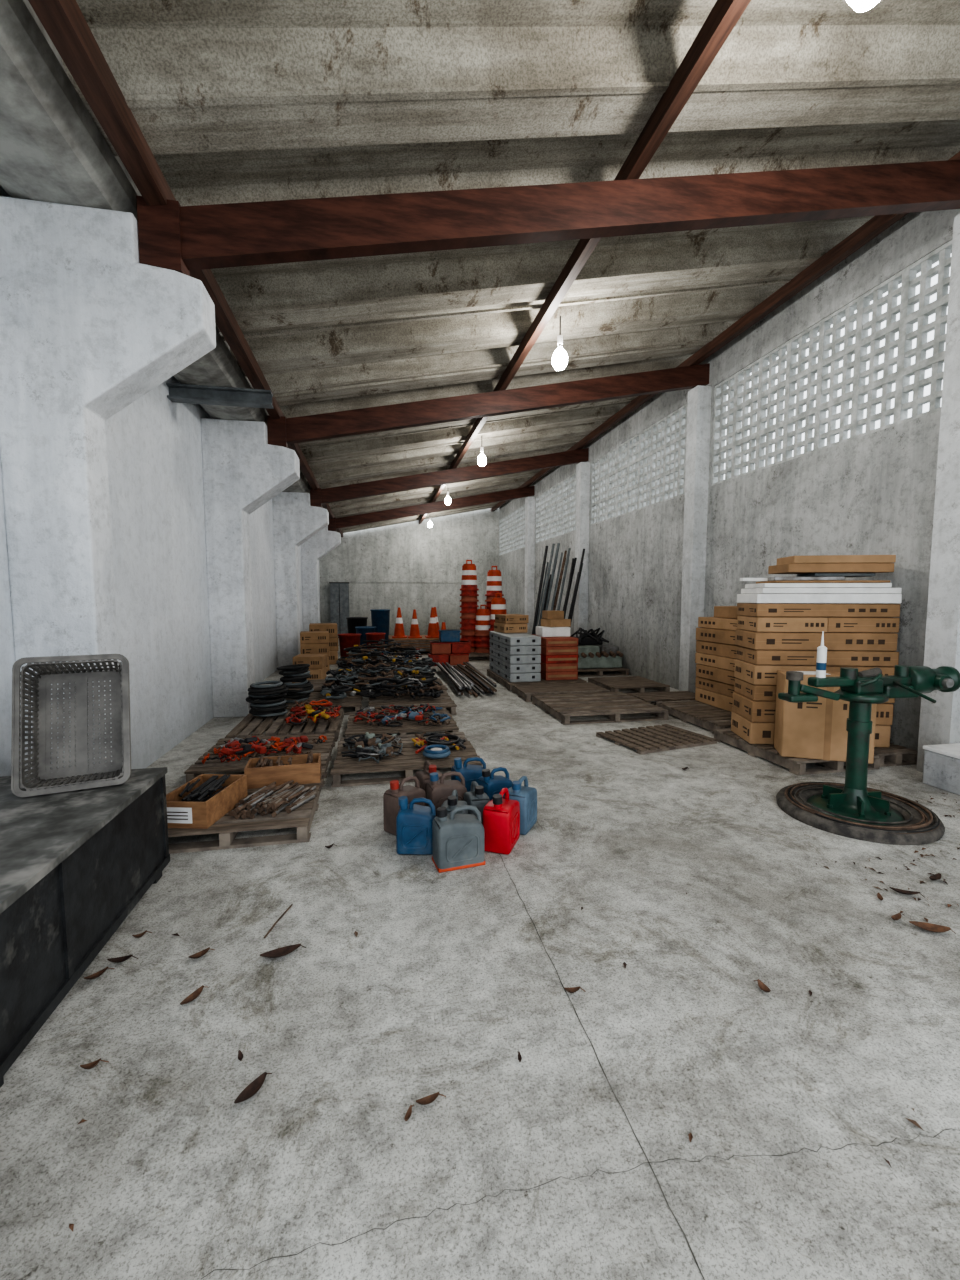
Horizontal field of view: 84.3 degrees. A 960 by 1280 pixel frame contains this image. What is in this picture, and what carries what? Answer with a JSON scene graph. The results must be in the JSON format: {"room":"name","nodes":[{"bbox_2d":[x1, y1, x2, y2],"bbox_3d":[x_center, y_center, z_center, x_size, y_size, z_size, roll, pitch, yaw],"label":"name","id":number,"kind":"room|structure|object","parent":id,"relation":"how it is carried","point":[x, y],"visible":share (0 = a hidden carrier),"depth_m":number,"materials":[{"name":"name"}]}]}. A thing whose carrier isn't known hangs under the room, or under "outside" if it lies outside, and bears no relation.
{"room":"warehouse","nodes":[
{"label":"warehouse","id":0,"kind":"room"},
{"bbox_2d":[0,185,320,776],"bbox_3d":[-3.988,-1.504,9.263,0.200,4.500,21.100,-1,5,-11],"label":"wall","id":1,"kind":"structure","parent":0,"point":[154,443],"depth_m":5.08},
{"bbox_2d":[0,0,309,492],"bbox_3d":[-3.595,-3.090,9.212,0.800,0.430,21.100,-1,5,-11],"label":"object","id":2,"kind":"structure","parent":1,"relation":"attached to","point":[52,149],"depth_m":2.56,"materials":[{"name":"concrete"}]},
{"bbox_2d":[166,383,273,408],"bbox_3d":[-2.648,-2.497,5.429,0.980,0.140,0.140,-1,5,-11],"label":"stub","id":3,"kind":"object","parent":1,"relation":"attached to","point":[178,393],"visible":1,"depth_m":5.41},
{"bbox_2d":[23,0,310,487],"bbox_3d":[-3.272,-3.185,9.269,0.030,0.270,21.100,-1,5,-11],"label":"board","id":4,"kind":"object","parent":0,"point":[28,5],"depth_m":2.36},
{"bbox_2d":[319,508,498,634],"bbox_3d":[-2.614,-2.772,20.309,7.200,5.240,0.230,-1,5,-11],"label":"wall","id":5,"kind":"structure","parent":0,"point":[408,566],"depth_m":20.26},
{"bbox_2d":[0,635,959,1279],"bbox_3d":[-0.573,0.735,10.224,7.200,0.120,21.300,-1,5,-11],"label":"floor","id":6,"kind":"structure","parent":0,"point":[444,978],"depth_m":1.75,"materials":[{"name":"concrete"}]},
{"bbox_2d":[0,767,169,1087],"bbox_3d":[-1.842,1.101,1.394,0.870,0.580,2.905,-1,5,-11],"label":"platform","id":7,"kind":"object","parent":6,"relation":"on","point":[74,865],"visible":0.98,"depth_m":2.05,"materials":[{"name":"concrete"}]},
{"bbox_2d":[11,654,130,796],"bbox_3d":[-1.994,0.390,2.623,0.454,0.634,0.343,-2,5,-27],"label":"crate","id":8,"kind":"object","parent":7,"relation":"on","point":[54,780],"visible":1,"depth_m":2.66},
{"bbox_2d":[0,196,215,774],"bbox_3d":[-2.130,-0.568,3.162,1.060,3.620,0.260,-1,5,-11],"label":"pillar","id":9,"kind":"structure","parent":6,"relation":"on","point":[88,329],"depth_m":2.95,"materials":[{"name":"concrete"}]},
{"bbox_2d":[136,160,959,275],"bbox_3d":[1.040,-2.916,3.595,6.080,1.501,0.150,-1,5,-11],"label":"rafter","id":10,"kind":"object","parent":9,"relation":"on","point":[172,236],"visible":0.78,"depth_m":3.41,"materials":[{"name":"wood"}]},
{"bbox_2d":[168,769,324,853],"bbox_3d":[-1.621,1.147,3.673,0.978,0.120,1.070,-1,5,-11],"label":"wooden pallet","id":11,"kind":"object","parent":6,"relation":"on","point":[228,827],"visible":0.46,"depth_m":3.23,"materials":[{"name":"brown wood"}]},
{"bbox_2d":[166,774,247,828],"bbox_3d":[-1.777,1.007,3.409,0.320,0.200,0.504,0,5,3],"label":"box","id":12,"kind":"object","parent":11,"relation":"on","point":[200,802],"visible":0.98,"depth_m":3.32,"materials":[{"name":"brown wood"}]},
{"bbox_2d":[244,751,320,788],"bbox_3d":[-1.475,0.965,3.999,0.520,0.187,0.260,-1,5,-15],"label":"box","id":13,"kind":"object","parent":11,"relation":"on","point":[262,771],"visible":0.99,"depth_m":3.91,"materials":[{"name":"brown wood"}]},
{"bbox_2d":[201,418,299,717],"bbox_3d":[-2.839,-0.858,6.741,1.060,3.620,0.420,-1,5,-11],"label":"pillar","id":14,"kind":"structure","parent":6,"relation":"on","point":[242,472],"depth_m":6.48,"materials":[{"name":"concrete"}]},
{"bbox_2d":[267,363,709,447],"bbox_3d":[0.328,-3.208,7.188,6.080,1.501,0.150,-1,5,-11],"label":"rafter","id":15,"kind":"object","parent":14,"relation":"on","point":[283,431],"visible":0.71,"depth_m":7.08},
{"bbox_2d":[234,1072,271,1103],"bbox_3d":[-0.686,1.358,1.609,0.045,0.024,0.133,2,5,27],"label":"dry leaf","id":16,"kind":"object","parent":6,"relation":"on","point":[253,1087],"visible":1,"depth_m":1.61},
{"bbox_2d":[184,733,334,782],"bbox_3d":[-1.908,1.055,4.801,1.094,0.120,1.040,-1,5,-11],"label":"wooden pallet","id":17,"kind":"object","parent":6,"relation":"on","point":[325,748],"visible":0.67,"depth_m":4.61,"materials":[{"name":"brown wood"}]},
{"bbox_2d":[202,735,326,763],"bbox_3d":[-1.881,0.941,4.711,0.956,0.110,0.620,-1,5,-11],"label":"tools","id":18,"kind":"object","parent":17,"relation":"on","point":[250,745],"visible":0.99,"depth_m":4.64,"materials":[{"name":"plastic"}]},
{"bbox_2d":[260,944,305,957],"bbox_3d":[-0.825,1.308,2.226,0.183,0.024,0.065,-2,5,-25],"label":"dry leaf","id":19,"kind":"object","parent":6,"relation":"on","point":[282,951],"visible":1,"depth_m":2.23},
{"bbox_2d":[225,708,343,741],"bbox_3d":[-2.123,0.962,5.947,1.100,0.120,1.118,-1,5,-11],"label":"wooden pallet","id":20,"kind":"object","parent":6,"relation":"on","point":[250,723],"visible":0.61,"depth_m":5.67,"materials":[{"name":"brown wood"}]},
{"bbox_2d":[246,681,288,716],"bbox_3d":[-2.451,0.675,6.126,0.444,0.376,0.459,3,5,30],"label":"coil","id":21,"kind":"object","parent":20,"relation":"on","point":[267,703],"visible":1,"depth_m":5.99,"materials":[{"name":"grey plastic"}]},
{"bbox_2d":[285,699,341,724],"bbox_3d":[-1.866,0.787,5.987,0.548,0.198,0.901,-1,5,-11],"label":"hose","id":22,"kind":"object","parent":20,"relation":"on","point":[310,707],"visible":1,"depth_m":5.88,"materials":[{"name":"plastic"}]},
{"bbox_2d":[272,492,328,666],"bbox_3d":[-3.705,-1.213,11.112,1.060,3.620,0.400,-1,5,-11],"label":"pillar","id":23,"kind":"structure","parent":6,"relation":"on","point":[295,521],"depth_m":10.85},
{"bbox_2d":[310,448,588,507],"bbox_3d":[-0.532,-3.560,11.530,6.080,1.501,0.150,-1,5,-11],"label":"rafter","id":24,"kind":"object","parent":23,"relation":"on","point":[318,497],"visible":0.89,"depth_m":11.43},
{"bbox_2d":[292,654,326,682],"bbox_3d":[-3.021,0.505,9.418,0.512,0.464,0.529,0,5,-5],"label":"cardboard boxes","id":25,"kind":"object","parent":6,"relation":"on","point":[318,662],"visible":0.62,"depth_m":9.19},
{"bbox_2d":[300,631,329,671],"bbox_3d":[-3.336,0.234,10.717,0.548,0.794,0.515,-1,5,-17],"label":"cardboard boxes","id":26,"kind":"object","parent":6,"relation":"on","point":[311,642],"visible":0.66,"depth_m":10.48},
{"bbox_2d":[301,526,340,630],"bbox_3d":[-4.503,-1.540,15.141,1.060,3.620,0.400,-1,5,-11],"label":"pillar","id":27,"kind":"structure","parent":6,"relation":"on","point":[324,541],"depth_m":14.88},
{"bbox_2d":[328,486,534,531],"bbox_3d":[-1.338,-3.890,15.598,6.080,1.501,0.150,-1,5,-11],"label":"rafter","id":28,"kind":"object","parent":27,"relation":"on","point":[335,523],"visible":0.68,"depth_m":15.51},
{"bbox_2d":[285,691,362,714],"bbox_3d":[-2.194,0.860,7.203,1.170,0.120,1.100,-1,5,-11],"label":"wooden pallet","id":29,"kind":"object","parent":6,"relation":"on","point":[355,701],"visible":0.27,"depth_m":7.09,"materials":[{"name":"brown wood"}]},
{"bbox_2d":[276,664,313,702],"bbox_3d":[-2.446,0.561,6.983,0.486,0.482,0.456,0,5,2],"label":"coil","id":30,"kind":"object","parent":29,"relation":"on","point":[291,673],"visible":0.86,"depth_m":6.83,"materials":[{"name":"grey plastic"}]},
{"bbox_2d":[309,623,338,664],"bbox_3d":[-3.531,0.081,11.985,0.617,0.894,0.612,-1,5,-17],"label":"cardboard boxes","id":31,"kind":"object","parent":6,"relation":"on","point":[331,628],"visible":0.4,"depth_m":11.75},
{"bbox_2d":[289,679,367,696],"bbox_3d":[-2.387,0.760,8.435,1.169,0.120,1.100,-1,5,-11],"label":"wooden pallet","id":32,"kind":"object","parent":6,"relation":"on","point":[317,683],"visible":0.09,"depth_m":8.38,"materials":[{"name":"brown wood"}]},
{"bbox_2d":[319,662,442,698],"bbox_3d":[-1.445,0.545,7.760,1.686,0.394,1.876,-1,5,-11],"label":"hose","id":33,"kind":"object","parent":32,"relation":"on","point":[388,680],"visible":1,"depth_m":7.35,"materials":[{"name":"rubber"}]},
{"bbox_2d":[329,582,348,637],"bbox_3d":[-5.167,-1.101,19.560,0.690,2.030,0.490,-1,5,-11],"label":"tall cabinet","id":34,"kind":"object","parent":6,"relation":"on","point":[339,591],"visible":0.71,"depth_m":19.33,"materials":[{"name":"metal"}]},
{"bbox_2d":[338,633,360,656],"bbox_3d":[-3.068,0.175,12.496,0.540,0.630,0.540,-1,5,-11],"label":"plastic bin","id":35,"kind":"object","parent":6,"relation":"on","point":[346,640],"visible":0.55,"depth_m":12.29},
{"bbox_2d":[346,617,367,632],"bbox_3d":[-3.435,-0.167,14.850,0.594,0.930,0.594,-1,5,-11],"label":"plastic bin","id":36,"kind":"object","parent":6,"relation":"on","point":[352,622],"visible":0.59,"depth_m":14.60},
{"bbox_2d":[370,609,390,647],"bbox_3d":[-2.952,-0.340,15.750,0.594,1.130,0.594,-1,5,-11],"label":"plastic bin","id":37,"kind":"object","parent":6,"relation":"on","point":[380,618],"visible":0.62,"depth_m":15.52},
{"bbox_2d":[335,639,435,677],"bbox_3d":[-1.940,0.315,10.656,1.842,0.630,2.890,-1,5,-11],"label":"heap","id":38,"kind":"object","parent":6,"relation":"on","point":[359,656],"visible":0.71,"depth_m":10.19,"materials":[{"name":"rubber"}]},
{"bbox_2d":[344,708,458,736],"bbox_3d":[-0.894,0.958,5.996,1.189,0.120,1.080,-1,5,-11],"label":"wooden pallet","id":39,"kind":"object","parent":6,"relation":"on","point":[409,726],"visible":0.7,"depth_m":5.66,"materials":[{"name":"brown wood"}]},
{"bbox_2d":[353,703,450,726],"bbox_3d":[-0.892,0.827,5.973,1.044,0.118,0.902,-1,5,-11],"label":"pile","id":40,"kind":"object","parent":39,"relation":"on","point":[435,718],"visible":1,"depth_m":5.83,"materials":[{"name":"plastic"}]},
{"bbox_2d":[383,776,425,835],"bbox_3d":[-0.482,1.054,3.428,0.172,0.339,0.255,4,6,39],"label":"jerry can","id":41,"kind":"object","parent":6,"relation":"on","point":[391,807],"visible":0.68,"depth_m":3.35,"materials":[{"name":"brown plastic"}]},
{"bbox_2d":[330,732,481,786],"bbox_3d":[-0.675,1.054,4.820,1.237,0.120,1.080,-1,5,-11],"label":"wooden pallet","id":42,"kind":"object","parent":6,"relation":"on","point":[409,761],"visible":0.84,"depth_m":4.44,"materials":[{"name":"brown wood"}]},
{"bbox_2d":[341,732,402,762],"bbox_3d":[-0.958,0.937,4.741,0.540,0.117,0.808,-1,5,-11],"label":"pile","id":43,"kind":"object","parent":42,"relation":"on","point":[370,741],"visible":1,"depth_m":4.66,"materials":[{"name":"grey metal"}]},
{"bbox_2d":[411,731,465,758],"bbox_3d":[-0.369,0.944,4.855,0.493,0.086,0.810,-1,5,-11],"label":"hose reel","id":44,"kind":"object","parent":42,"relation":"on","point":[438,747],"visible":1,"depth_m":4.79,"materials":[{"name":"plastic"}]},
{"bbox_2d":[387,647,429,655],"bbox_3d":[-1.732,0.276,14.406,1.562,0.120,1.600,-1,5,-11],"label":"wooden pallet","id":45,"kind":"object","parent":6,"relation":"on","point":[387,647],"visible":0.1,"depth_m":13.70,"materials":[{"name":"brown wood"}]},
{"bbox_2d":[388,635,438,649],"bbox_3d":[-1.733,0.066,14.378,1.490,0.298,1.420,-1,5,-11],"label":"platform","id":46,"kind":"object","parent":45,"relation":"on","point":[419,643],"visible":0.39,"depth_m":13.71,"materials":[{"name":"brown wood"}]},
{"bbox_2d":[392,607,406,637],"bbox_3d":[-2.143,-0.462,14.060,0.384,0.802,0.384,-1,5,-11],"label":"traffic cone","id":47,"kind":"object","parent":46,"relation":"on","point":[399,632],"visible":1,"depth_m":13.98,"materials":[{"name":"orange plastic"}]},
{"bbox_2d":[369,691,456,714],"bbox_3d":[-0.943,0.861,7.195,1.115,0.120,1.100,-1,5,-11],"label":"wooden pallet","id":48,"kind":"object","parent":6,"relation":"on","point":[444,700],"visible":0.66,"depth_m":7.02,"materials":[{"name":"brown wood"}]},
{"bbox_2d":[396,796,435,854],"bbox_3d":[-0.374,1.088,3.143,0.226,0.318,0.172,0,5,1],"label":"jerry can","id":49,"kind":"object","parent":6,"relation":"on","point":[413,821],"visible":0.94,"depth_m":3.07,"materials":[{"name":"blue plastic"}]},
{"bbox_2d":[415,761,442,792],"bbox_3d":[-0.361,1.031,3.778,0.172,0.329,0.245,-2,5,-21],"label":"jerry can","id":50,"kind":"object","parent":6,"relation":"on","point":[423,776],"visible":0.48,"depth_m":3.69,"materials":[{"name":"brown plastic"}]},
{"bbox_2d":[426,771,466,815],"bbox_3d":[-0.219,1.046,3.539,0.255,0.339,0.172,-2,5,-21],"label":"jerry can","id":51,"kind":"object","parent":6,"relation":"on","point":[438,791],"visible":0.62,"depth_m":3.48,"materials":[{"name":"brown plastic"}]},
{"bbox_2d":[427,630,470,665],"bbox_3d":[-0.685,0.165,11.756,0.930,0.770,0.410,-1,5,-11],"label":"crates","id":52,"kind":"object","parent":6,"relation":"on","point":[449,648],"visible":0.94,"depth_m":11.57,"materials":[{"name":"plastic"}]},
{"bbox_2d":[441,790,467,813],"bbox_3d":[-0.159,1.081,3.229,0.162,0.318,0.226,0,5,4],"label":"jerry can","id":53,"kind":"object","parent":6,"relation":"on","point":[452,802],"visible":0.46,"depth_m":3.14,"materials":[{"name":"grey plastic"}]},
{"bbox_2d":[432,805,485,872],"bbox_3d":[-0.121,1.095,2.990,0.276,0.329,0.172,-2,5,-19],"label":"jerry can","id":54,"kind":"object","parent":6,"relation":"on","point":[458,840],"visible":1,"depth_m":2.92,"materials":[{"name":"grey plastic"}]},
{"bbox_2d":[436,662,496,696],"bbox_3d":[-0.284,0.654,9.373,0.688,0.164,3.065,-1,5,-11],"label":"pipes","id":55,"kind":"object","parent":6,"relation":"on","point":[460,677],"visible":0.99,"depth_m":8.91,"materials":[{"name":"grey metal"}]},
{"bbox_2d":[451,757,485,791],"bbox_3d":[-0.075,1.022,3.893,0.255,0.329,0.172,-1,5,-16],"label":"jerry can","id":56,"kind":"object","parent":6,"relation":"on","point":[471,773],"visible":0.49,"depth_m":3.83,"materials":[{"name":"blue plastic"}]},
{"bbox_2d":[464,781,489,824],"bbox_3d":[-0.024,1.071,3.420,0.142,0.307,0.207,-1,5,-16],"label":"jerry can","id":57,"kind":"object","parent":6,"relation":"on","point":[476,797],"visible":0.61,"depth_m":3.33,"materials":[{"name":"grey plastic"}]},
{"bbox_2d":[468,652,489,660],"bbox_3d":[0.091,0.366,13.291,1.420,0.120,1.700,-1,5,-11],"label":"wooden pallet","id":58,"kind":"object","parent":6,"relation":"on","point":[472,654],"visible":0.14,"depth_m":12.54,"materials":[{"name":"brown wood"}]},
{"bbox_2d":[460,560,478,651],"bbox_3d":[-0.271,-0.861,13.376,0.480,2.308,0.476,-1,5,-11],"label":"drums","id":59,"kind":"object","parent":58,"relation":"on","point":[468,589],"visible":0.82,"depth_m":13.20,"materials":[{"name":"plastic"}]},
{"bbox_2d":[474,605,490,652],"bbox_3d":[0.081,-0.292,13.287,0.480,1.188,0.476,-1,5,-11],"label":"drums","id":60,"kind":"object","parent":58,"relation":"on","point":[482,626],"visible":0.84,"depth_m":13.12,"materials":[{"name":"plastic"}]},
{"bbox_2d":[485,566,503,614],"bbox_3d":[0.367,-0.809,13.608,0.480,2.168,0.476,-1,5,-11],"label":"drums","id":61,"kind":"object","parent":58,"relation":"on","point":[494,579],"visible":0.41,"depth_m":13.40,"materials":[{"name":"plastic"}]},
{"bbox_2d":[489,593,506,653],"bbox_3d":[0.453,-0.404,12.943,0.480,1.468,0.476,-1,5,-11],"label":"drums","id":62,"kind":"object","parent":58,"relation":"on","point":[498,605],"visible":0.4,"depth_m":12.78,"materials":[{"name":"plastic"}]},
{"bbox_2d":[477,767,511,800],"bbox_3d":[0.109,1.044,3.687,0.226,0.318,0.162,-3,5,-31],"label":"jerry can","id":63,"kind":"object","parent":6,"relation":"on","point":[493,784],"visible":0.52,"depth_m":3.62,"materials":[{"name":"blue plastic"}]},
{"bbox_2d":[483,788,519,854],"bbox_3d":[0.132,1.073,3.204,0.182,0.339,0.255,2,5,19],"label":"jerry can","id":64,"kind":"object","parent":6,"relation":"on","point":[501,817],"visible":0.96,"depth_m":3.09,"materials":[{"name":"red plastic"}]},
{"bbox_2d":[69,793,959,1230],"bbox_3d":[1.375,1.310,2.299,5.284,0.008,1.944,-2,5,-20],"label":"leaf litter","id":65,"kind":"object","parent":6,"relation":"on","point":[71,1226],"visible":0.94,"depth_m":2.57,"materials":[{"name":"plant"}]},
{"bbox_2d":[504,776,536,834],"bbox_3d":[0.266,1.058,3.454,0.172,0.329,0.245,2,5,24],"label":"jerry can","id":66,"kind":"object","parent":6,"relation":"on","point":[526,796],"visible":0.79,"depth_m":3.35,"materials":[{"name":"blue plastic"}]},
{"bbox_2d":[525,497,534,633],"bbox_3d":[1.531,-2.089,16.343,0.220,4.520,0.300,-1,5,-11],"label":"pillar","id":67,"kind":"structure","parent":6,"relation":"on","point":[529,501],"depth_m":16.19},
{"bbox_2d":[487,669,586,690],"bbox_3d":[0.943,0.678,9.446,1.337,0.120,1.800,-1,5,-11],"label":"wooden pallet","id":68,"kind":"object","parent":6,"relation":"on","point":[498,678],"visible":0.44,"depth_m":8.70,"materials":[{"name":"brown wood"}]},
{"bbox_2d":[489,631,541,681],"bbox_3d":[0.587,0.254,9.354,0.534,0.734,1.605,-1,5,-11],"label":"cases","id":69,"kind":"object","parent":68,"relation":"on","point":[515,657],"visible":0.99,"depth_m":8.62,"materials":[{"name":"grey plastic"}]},
{"bbox_2d":[494,614,528,632],"bbox_3d":[0.561,-0.303,9.648,0.448,0.314,0.624,-1,5,-17],"label":"cardboard boxes","id":70,"kind":"object","parent":69,"relation":"on","point":[504,623],"visible":1,"depth_m":9.39},
{"bbox_2d":[531,634,577,679],"bbox_3d":[1.268,0.280,9.270,0.560,0.695,0.997,-1,5,-11],"label":"crates","id":71,"kind":"object","parent":68,"relation":"on","point":[559,655],"visible":0.7,"depth_m":8.80,"materials":[{"name":"plastic"}]},
{"bbox_2d":[536,610,570,636],"bbox_3d":[1.282,-0.291,9.230,0.529,0.440,0.419,-1,5,-11],"label":"cartons","id":72,"kind":"object","parent":71,"relation":"on","point":[553,623],"visible":1,"depth_m":9.07,"materials":[{"name":"cardboard"}]},
{"bbox_2d":[532,543,584,633],"bbox_3d":[1.689,-0.801,11.648,1.507,2.692,0.613,-1,5,-11],"label":"bundle","id":73,"kind":"object","parent":6,"relation":"on","point":[549,580],"visible":0.56,"depth_m":11.78,"materials":[{"name":"black metal"}]},
{"bbox_2d":[512,682,609,701],"bbox_3d":[1.222,0.787,8.099,1.315,0.120,0.810,-1,5,-11],"label":"wooden pallet","id":74,"kind":"object","parent":6,"relation":"on","point":[526,691],"visible":0.84,"depth_m":8.02,"materials":[{"name":"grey wood"}]},
{"bbox_2d":[201,855,959,1279],"bbox_3d":[-1.092,0.712,9.751,2.401,0.001,20.580,-1,5,-11],"label":"crack","id":75,"kind":"object","parent":6,"relation":"on","point":[500,855],"depth_m":1.40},
{"bbox_2d":[574,462,589,636],"bbox_3d":[2.346,-1.755,12.226,0.220,4.520,0.280,-1,5,-11],"label":"pillar","id":76,"kind":"structure","parent":6,"relation":"on","point":[583,468],"depth_m":12.09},
{"bbox_2d":[532,692,668,724],"bbox_3d":[1.522,0.878,6.979,1.365,0.120,1.320,-1,5,-11],"label":"wooden pallet","id":77,"kind":"object","parent":6,"relation":"on","point":[611,705],"visible":1,"depth_m":6.70,"materials":[{"name":"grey wood"}]},
{"bbox_2d":[578,667,629,676],"bbox_3d":[2.169,0.580,10.652,1.169,0.120,1.300,-1,5,-11],"label":"wooden pallet","id":78,"kind":"object","parent":6,"relation":"on","point":[599,671],"visible":0.28,"depth_m":10.12,"materials":[{"name":"brown wood"}]},
{"bbox_2d":[570,628,622,668],"bbox_3d":[2.199,0.131,10.592,1.000,0.764,0.958,-1,5,-11],"label":"pump","id":79,"kind":"object","parent":78,"relation":"on","point":[592,653],"visible":0.78,"depth_m":10.26,"materials":[{"name":"green metal"}]},
{"bbox_2d":[588,676,669,694],"bbox_3d":[2.409,0.739,8.693,0.958,0.120,1.050,-1,5,-11],"label":"wooden pallet","id":80,"kind":"object","parent":6,"relation":"on","point":[638,684],"visible":0.86,"depth_m":8.48,"materials":[{"name":"brown wood"}]},
{"bbox_2d":[596,724,716,753],"bbox_3d":[1.843,1.030,5.582,0.980,0.044,0.720,-2,5,-23],"label":"wooden pallet","id":81,"kind":"object","parent":6,"relation":"on","point":[658,738],"visible":1,"depth_m":5.47,"materials":[{"name":"brown wood"}]},
{"bbox_2d":[628,691,694,704],"bbox_3d":[2.643,0.839,7.469,0.962,0.120,0.585,-1,5,-11],"label":"wooden pallet","id":82,"kind":"object","parent":6,"relation":"on","point":[648,697],"visible":0.52,"depth_m":7.40,"materials":[{"name":"brown wood"}]},
{"bbox_2d":[656,700,730,733],"bbox_3d":[3.011,0.918,6.485,1.156,0.120,1.330,-1,5,-11],"label":"wooden pallet","id":83,"kind":"object","parent":6,"relation":"on","point":[706,716],"visible":0.48,"depth_m":6.38,"materials":[{"name":"brown wood"}]},
{"bbox_2d":[695,617,737,711],"bbox_3d":[3.240,0.290,6.548,0.580,1.114,1.129,-1,5,-11],"label":"cardboard box stack","id":84,"kind":"object","parent":83,"relation":"on","point":[716,649],"visible":0.3,"depth_m":6.62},
{"bbox_2d":[714,606,743,618],"bbox_3d":[3.271,-0.335,6.399,0.500,0.142,0.700,-1,5,-15],"label":"cardboard box","id":85,"kind":"object","parent":84,"relation":"attached to","point":[719,611],"depth_m":6.46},
{"bbox_2d":[679,385,711,692],"bbox_3d":[3.201,-1.404,7.909,0.220,4.520,0.250,-1,5,-11],"label":"pillar","id":86,"kind":"structure","parent":6,"relation":"on","point":[699,397],"depth_m":7.81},
{"bbox_2d":[713,728,879,774],"bbox_3d":[2.972,1.031,5.096,0.846,0.120,1.150,-1,5,-11],"label":"wooden pallet","id":87,"kind":"object","parent":6,"relation":"on","point":[797,766],"visible":0.38,"depth_m":4.67,"materials":[{"name":"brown wood"}]},
{"bbox_2d":[731,603,899,747],"bbox_3d":[3.180,0.307,5.107,1.250,1.314,0.526,0,5,6],"label":"cardboard boxes","id":88,"kind":"object","parent":87,"relation":"on","point":[770,638],"visible":0.73,"depth_m":4.85},
{"bbox_2d":[737,583,901,602],"bbox_3d":[3.181,-0.444,5.042,1.233,0.183,0.544,0,5,6],"label":"panels","id":89,"kind":"object","parent":88,"relation":"on","point":[762,592],"visible":1,"depth_m":4.81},
{"bbox_2d":[740,555,895,583],"bbox_3d":[3.130,-0.664,5.033,1.283,0.249,0.450,0,5,6],"label":"cardboard","id":90,"kind":"object","parent":89,"relation":"on","point":[808,568],"visible":0.96,"depth_m":4.84,"materials":[{"name":"cardboard"}]},
{"bbox_2d":[774,670,876,763],"bbox_3d":[2.978,0.647,4.599,0.680,0.724,0.303,1,5,18],"label":"cardboard box","id":91,"kind":"object","parent":87,"relation":"on","point":[808,730],"visible":0.59,"depth_m":4.50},
{"bbox_2d":[776,665,959,844],"bbox_3d":[2.640,0.691,3.665,0.976,1.030,1.044,4,6,42],"label":"stand","id":92,"kind":"object","parent":6,"relation":"on","point":[851,809],"visible":1,"depth_m":3.56,"materials":[{"name":"metal"}]},
{"bbox_2d":[816,631,826,677],"bbox_3d":[2.289,0.096,3.550,0.056,0.310,0.056,-1,5,-11],"label":"tube","id":93,"kind":"object","parent":92,"relation":"on","point":[821,650],"visible":1,"depth_m":3.54,"materials":[{"name":"white plastic"}]},
{"bbox_2d":[874,743,917,766],"bbox_3d":[3.621,1.019,5.249,0.478,0.120,1.100,-1,5,-11],"label":"wooden pallet","id":94,"kind":"object","parent":6,"relation":"on","point":[893,755],"visible":0.2,"depth_m":4.75,"materials":[{"name":"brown wood"}]},
{"bbox_2d":[909,921,955,933],"bbox_3d":[2.037,1.295,2.385,0.174,0.024,0.076,1,5,17],"label":"dry leaf","id":95,"kind":"object","parent":6,"relation":"on","point":[927,926],"visible":1,"depth_m":2.40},
{"bbox_2d":[916,214,959,772],"bbox_3d":[3.914,-1.112,4.311,0.220,4.520,0.250,-1,5,-11],"label":"pillar","id":96,"kind":"structure","parent":6,"relation":"on","point":[940,720],"depth_m":4.32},
{"bbox_2d":[922,743,959,794],"bbox_3d":[3.849,1.015,4.117,0.500,0.310,0.430,-1,5,-11],"label":"curb block","id":97,"kind":"object","parent":6,"relation":"on","point":[941,767],"visible":1,"depth_m":4.14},
{"bbox_2d":[62,0,959,532],"bbox_3d":[0.059,-3.852,9.721,6.710,1.530,21.200,-1,5,-11],"label":"ceiling","id":98,"kind":"structure","parent":0,"point":[233,101],"depth_m":3.43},
{"bbox_2d":[28,0,342,536],"bbox_3d":[-3.075,-3.031,9.320,0.100,0.150,21.100,-1,5,-11],"label":"ceiling beam","id":99,"kind":"structure","parent":98,"relation":"attached to","point":[64,22],"depth_m":2.53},
{"bbox_2d":[552,316,567,369],"bbox_3d":[0.846,-3.137,5.599,0.164,0.547,0.162,-1,5,-11],"label":"light bulb","id":100,"kind":"object","parent":98,"relation":"hanging from","point":[559,359],"visible":1,"depth_m":5.57,"materials":[{"name":"white glass"}]},
{"bbox_2d":[419,0,750,523],"bbox_3d":[-0.240,-3.639,9.833,0.090,0.149,21.100,-1,5,-11],"label":"ceiling beam","id":101,"kind":"structure","parent":98,"relation":"attached to","point":[723,17],"depth_m":3.23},
{"bbox_2d":[491,151,959,511],"bbox_3d":[2.536,-4.233,10.334,0.120,0.154,21.100,-1,5,-11],"label":"ceiling beam","id":102,"kind":"structure","parent":98,"relation":"attached to","point":[876,225],"depth_m":6.02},
{"bbox_2d":[846,0,879,11],"bbox_3d":[1.575,-2.859,2.125,0.164,0.555,0.162,-1,5,-11],"label":"light bulb","id":103,"kind":"object","parent":98,"relation":"hanging from","point":[857,5],"visible":1,"depth_m":2.17,"materials":[{"name":"white glass"}]},
{"bbox_2d":[499,209,959,750],"bbox_3d":[2.880,-1.869,10.594,0.200,5.011,21.100,-1,5,-11],"label":"wall","id":104,"kind":"structure","parent":0,"point":[873,493],"depth_m":6.45,"materials":[{"name":"concrete"}]},
{"bbox_2d":[499,239,952,555],"bbox_3d":[2.828,-3.161,10.515,0.082,1.468,20.998,-1,5,-11],"label":"lattice","id":105,"kind":"object","parent":104,"relation":"attached to","point":[648,469],"visible":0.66,"depth_m":6.16,"materials":[{"name":"concrete"}]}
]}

